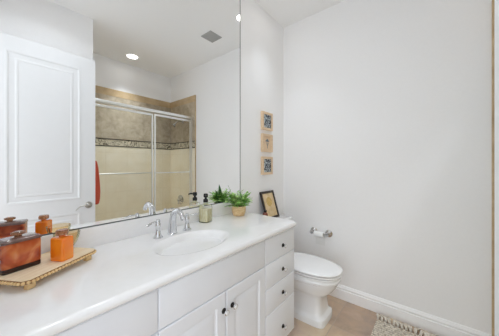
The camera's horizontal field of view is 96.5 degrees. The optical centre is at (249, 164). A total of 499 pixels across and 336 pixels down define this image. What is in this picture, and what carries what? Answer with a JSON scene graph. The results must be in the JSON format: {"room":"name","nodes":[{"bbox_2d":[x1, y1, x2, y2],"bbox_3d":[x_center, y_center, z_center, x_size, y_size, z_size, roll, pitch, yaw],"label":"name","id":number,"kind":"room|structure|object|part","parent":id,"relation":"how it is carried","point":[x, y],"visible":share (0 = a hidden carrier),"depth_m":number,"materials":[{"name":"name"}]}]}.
{"room":"bathroom","nodes":[
{"label":"bathroom","id":0,"kind":"room"},
{"bbox_2d":[240,0,283,214],"bbox_3d":[-0.384,-0.137,1.754,0.120,2.925,2.560,0,0,39],"label":"wall","id":1,"kind":"structure","parent":0,"point":[261,36],"depth_m":2.24,"materials":[{"name":"paint"}]},
{"bbox_2d":[0,0,239,237],"bbox_3d":[-0.577,-0.627,1.417,0.009,1.894,1.551,0,0,39],"label":"wall mirror","id":2,"kind":"object","parent":1,"relation":"attached to","point":[112,111],"visible":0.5,"depth_m":1.21,"materials":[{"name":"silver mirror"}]},
{"bbox_2d":[41,201,232,253],"bbox_3d":[-0.573,0.370,1.413,0.020,0.101,1.552,0,0,39],"label":"backsplash","id":3,"kind":"structure","parent":1,"relation":"attached to","point":[89,237],"depth_m":1.24,"materials":[{"name":"stone"}]},
{"bbox_2d":[261,111,272,130],"bbox_3d":[0.183,-0.447,2.328,0.026,0.186,0.184,0,0,39],"label":"picture frame","id":4,"kind":"object","parent":1,"relation":"attached to","point":[266,118],"visible":1,"depth_m":2.31,"materials":[{"name":"brown wood"}]},
{"bbox_2d":[264,114,270,127],"bbox_3d":[0.186,-0.447,2.326,0.002,0.135,0.133,0,0,39],"label":"print","id":5,"kind":"object","parent":4,"relation":"attached to","point":[267,117],"depth_m":2.33},
{"bbox_2d":[261,133,272,151],"bbox_3d":[0.183,-0.219,2.328,0.026,0.186,0.184,0,0,39],"label":"picture frame","id":6,"kind":"object","parent":1,"relation":"attached to","point":[266,139],"visible":1,"depth_m":2.31,"materials":[{"name":"brown wood"}]},
{"bbox_2d":[264,136,270,149],"bbox_3d":[0.186,-0.219,2.326,0.002,0.135,0.133,0,0,39],"label":"print","id":7,"kind":"object","parent":6,"relation":"attached to","point":[267,139],"depth_m":2.33,"materials":[{"name":"beige paper"}]},
{"bbox_2d":[261,156,272,174],"bbox_3d":[0.183,0.016,2.328,0.026,0.186,0.184,0,0,39],"label":"picture frame","id":8,"kind":"object","parent":1,"relation":"attached to","point":[266,162],"visible":1,"depth_m":2.31,"materials":[{"name":"brown wood"}]},
{"bbox_2d":[264,159,270,171],"bbox_3d":[0.186,0.016,2.326,0.002,0.135,0.133,0,0,39],"label":"print","id":9,"kind":"object","parent":8,"relation":"attached to","point":[267,162],"depth_m":2.33},
{"bbox_2d":[254,0,344,27],"bbox_3d":[0.602,-1.639,0.942,2.674,0.080,2.560,0,0,39],"label":"ceiling","id":10,"kind":"structure","parent":0,"point":[286,13],"depth_m":2.29,"materials":[{"name":"paint"}]},
{"bbox_2d":[287,295,436,335],"bbox_3d":[0.227,1.366,0.487,2.674,0.080,3.740,0,0,39],"label":"floor","id":11,"kind":"structure","parent":0,"point":[347,319],"depth_m":1.85,"materials":[{"name":"tile"}]},
{"bbox_2d":[54,227,293,335],"bbox_3d":[-0.356,0.892,1.230,0.581,0.866,1.543,0,0,39],"label":"vanity cabinet","id":12,"kind":"object","parent":11,"relation":"on","point":[249,291],"visible":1,"depth_m":1.09,"materials":[{"name":"paint"}]},
{"bbox_3d":[-0.499,0.550,0.661,0.019,0.160,0.471,0,0,39],"label":"drawer","id":13,"kind":"part","parent":12,"relation":"part of","materials":[{"name":"paint"}]},
{"bbox_2d":[0,201,295,335],"bbox_3d":[-0.354,0.427,1.236,0.582,0.214,1.556,0,0,39],"label":"countertop","id":14,"kind":"structure","parent":12,"relation":"on","point":[128,264],"depth_m":0.93,"materials":[{"name":"stone"}]},
{"bbox_2d":[0,247,96,289],"bbox_3d":[-0.797,0.401,0.876,0.199,0.040,0.301,0,0,9],"label":"wooden tray","id":15,"kind":"object","parent":14,"relation":"on","point":[27,277],"visible":0.78,"depth_m":0.80,"materials":[{"name":"brown wood"}]},
{"bbox_2d":[0,230,41,275],"bbox_3d":[-0.849,0.313,0.816,0.078,0.135,0.112,0,0,22],"label":"glass canister","id":16,"kind":"object","parent":15,"relation":"on","point":[19,251],"visible":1,"depth_m":0.80,"materials":[{"name":"orange glass"}]},
{"bbox_3d":[-0.849,0.255,0.816,0.039,0.020,0.039,0,0,22],"label":"knob","id":17,"kind":"part","parent":16,"relation":"part of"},
{"bbox_3d":[-0.849,0.272,0.816,0.078,0.015,0.112,0,0,22],"label":"lid","id":18,"kind":"part","parent":16,"relation":"part of","materials":[{"name":"clear glass"}]},
{"bbox_2d":[50,228,72,261],"bbox_3d":[-0.750,0.321,0.891,0.060,0.118,0.050,0,0,9],"label":"bottle","id":19,"kind":"object","parent":15,"relation":"on","point":[61,246],"visible":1,"depth_m":0.87,"materials":[{"name":"orange glass"}]},
{"bbox_2d":[53,229,79,245],"bbox_3d":[-0.816,0.342,0.996,0.096,0.078,0.096,0,0,39],"label":"glass bowl","id":20,"kind":"object","parent":15,"relation":"on","point":[78,232],"visible":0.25,"depth_m":1.01,"materials":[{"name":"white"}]},
{"bbox_2d":[145,208,198,238],"bbox_3d":[-0.433,0.340,1.324,0.155,0.161,0.353,0,0,39],"label":"faucet","id":21,"kind":"object","parent":14,"relation":"on","point":[172,227],"visible":1,"depth_m":1.33,"materials":[{"name":"silver metal"}]},
{"bbox_3d":[-0.524,0.368,1.273,0.054,0.106,0.054,0,0,39],"label":"handle","id":22,"kind":"part","parent":21,"relation":"part of","materials":[{"name":"silver metal"}]},
{"bbox_3d":[-0.432,0.340,1.324,0.155,0.161,0.060,0,0,39],"label":"spout","id":23,"kind":"part","parent":21,"relation":"part of","materials":[{"name":"silver metal"}]},
{"bbox_3d":[-0.400,0.368,1.423,0.054,0.106,0.054,0,0,39],"label":"handle","id":24,"kind":"part","parent":21,"relation":"part of","materials":[{"name":"silver metal"}]},
{"bbox_2d":[150,229,229,255],"bbox_3d":[-0.307,0.478,1.226,0.320,0.114,0.472,0,0,39],"label":"basin","id":25,"kind":"object","parent":14,"relation":"in","point":[194,242],"depth_m":1.26,"materials":[{"name":"white ceramic"}]},
{"bbox_2d":[199,193,211,222],"bbox_3d":[-0.322,0.318,1.622,0.072,0.206,0.080,0,0,25],"label":"soap dispenser","id":26,"kind":"object","parent":14,"relation":"on","point":[205,214],"visible":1,"depth_m":1.60,"materials":[{"name":"clear glass"}]},
{"bbox_2d":[223,186,252,215],"bbox_3d":[-0.063,0.296,1.831,0.231,0.249,0.295,0,0,39],"label":"potted plant","id":27,"kind":"object","parent":14,"relation":"on","point":[239,203],"visible":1,"depth_m":1.80,"materials":[{"name":"green plant"}]},
{"bbox_3d":[-0.088,0.381,1.836,0.116,0.078,0.116,0,0,39],"label":"pot","id":28,"kind":"part","parent":27,"relation":"part of","materials":[{"name":"beige ceramic"}]},
{"bbox_2d":[259,190,279,216],"bbox_3d":[0.210,0.420,2.304,0.097,0.278,0.234,0,0,39],"label":"photo frame","id":29,"kind":"object","parent":14,"relation":"on","point":[268,200],"visible":0.94,"depth_m":2.31,"materials":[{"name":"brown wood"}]},
{"bbox_3d":[-0.236,0.929,0.981,0.019,0.589,0.353,0,0,39],"label":"door","id":30,"kind":"part","parent":12,"relation":"part of","materials":[{"name":"paint"}]},
{"bbox_3d":[-0.128,0.550,1.112,0.019,0.160,0.692,0,0,39],"label":"false drawer","id":31,"kind":"part","parent":12,"relation":"part of","materials":[{"name":"paint"}]},
{"bbox_3d":[-0.015,0.929,1.250,0.019,0.589,0.335,0,0,39],"label":"door","id":32,"kind":"part","parent":12,"relation":"part of","materials":[{"name":"paint"}]},
{"bbox_3d":[0.211,0.711,1.524,0.019,0.154,0.367,0,0,39],"label":"drawer","id":33,"kind":"part","parent":12,"relation":"part of","materials":[{"name":"paint"}]},
{"bbox_3d":[0.211,1.088,1.524,0.019,0.266,0.367,0,0,39],"label":"drawer","id":34,"kind":"part","parent":12,"relation":"part of","materials":[{"name":"paint"}]},
{"bbox_3d":[0.211,0.872,1.524,0.019,0.159,0.367,0,0,39],"label":"drawer","id":35,"kind":"part","parent":12,"relation":"part of","materials":[{"name":"paint"}]},
{"bbox_3d":[0.211,0.550,1.524,0.019,0.160,0.367,0,0,39],"label":"drawer","id":36,"kind":"part","parent":12,"relation":"part of","materials":[{"name":"paint"}]},
{"bbox_2d":[277,215,342,328],"bbox_3d":[0.447,0.940,2.051,0.777,0.770,0.490,0,0,39],"label":"toilet","id":37,"kind":"object","parent":11,"relation":"on","point":[315,277],"visible":0.46,"depth_m":1.85,"materials":[{"name":"ceramic"}]},
{"bbox_3d":[0.230,0.575,2.230,0.216,0.039,0.490,0,0,39],"label":"tank lid","id":38,"kind":"part","parent":37,"relation":"part of","materials":[{"name":"ceramic"}]},
{"bbox_3d":[0.494,1.124,2.013,0.627,0.404,0.366,0,0,39],"label":"bowl","id":39,"kind":"part","parent":37,"relation":"part of","materials":[{"name":"ceramic"}]},
{"bbox_3d":[0.530,0.912,1.983,0.557,0.020,0.368,0,0,39],"label":"seat","id":40,"kind":"part","parent":37,"relation":"part of","materials":[{"name":"plastic"}]},
{"bbox_3d":[0.535,0.885,1.979,0.549,0.033,0.372,0,0,39],"label":"lid","id":41,"kind":"part","parent":37,"relation":"part of","materials":[{"name":"plastic"}]},
{"bbox_2d":[371,313,437,335],"bbox_3d":[1.074,1.302,1.409,0.631,0.047,0.941,0,0,39],"label":"bath rug","id":42,"kind":"object","parent":11,"relation":"on","point":[381,328],"visible":1,"depth_m":1.76,"materials":[{"name":"beige fabric"}]},
{"bbox_2d":[284,0,491,334],"bbox_3d":[1.423,-0.137,1.846,2.554,2.925,0.120,0,0,39],"label":"wall","id":43,"kind":"structure","parent":0,"point":[388,103],"depth_m":1.91,"materials":[{"name":"paint"}]},
{"bbox_2d":[310,227,332,236],"bbox_3d":[0.726,0.709,2.293,0.234,0.074,0.076,0,0,39],"label":"toilet paper holder","id":44,"kind":"object","parent":43,"relation":"attached to","point":[328,233],"visible":0.84,"depth_m":2.26,"materials":[{"name":"silver metal"}]},
{"bbox_2d":[313,230,324,245],"bbox_3d":[0.713,0.761,2.278,0.100,0.145,0.063,0,0,39],"label":"toilet paper roll","id":45,"kind":"object","parent":44,"relation":"hanging from","point":[320,238],"visible":0.97,"depth_m":2.28,"materials":[{"name":"white paper"}]},
{"bbox_3d":[0.787,0.709,2.243,0.074,0.074,0.076,0,0,39],"label":"post","id":46,"kind":"part","parent":44,"relation":"part of","materials":[{"name":"silver metal"}]},
{"bbox_2d":[329,284,491,335],"bbox_3d":[1.044,1.258,2.071,1.682,0.136,0.016,0,0,39],"label":"baseboard","id":47,"kind":"structure","parent":43,"relation":"attached to","point":[433,324],"depth_m":1.85,"materials":[{"name":"paint"}]},
{"bbox_2d":[492,0,493,335],"bbox_3d":[1.688,0.093,1.541,0.014,2.465,0.016,0,0,39],"label":"trim","id":48,"kind":"structure","parent":43,"relation":"attached to","point":[492,0],"depth_m":1.54,"materials":[{"name":"paint"}]},
{"bbox_3d":[-0.464,-0.136,0.240,1.680,2.925,0.120,0,0,39],"label":"wall","id":49,"kind":"structure","parent":0,"visible":0},
{"bbox_2d":[494,0,498,335],"bbox_3d":[0.324,0.102,0.229,0.092,2.425,0.825,0,0,39],"label":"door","id":50,"kind":"structure","parent":49,"relation":"in","point":[496,2],"depth_m":0.52,"materials":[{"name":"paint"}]}
]}

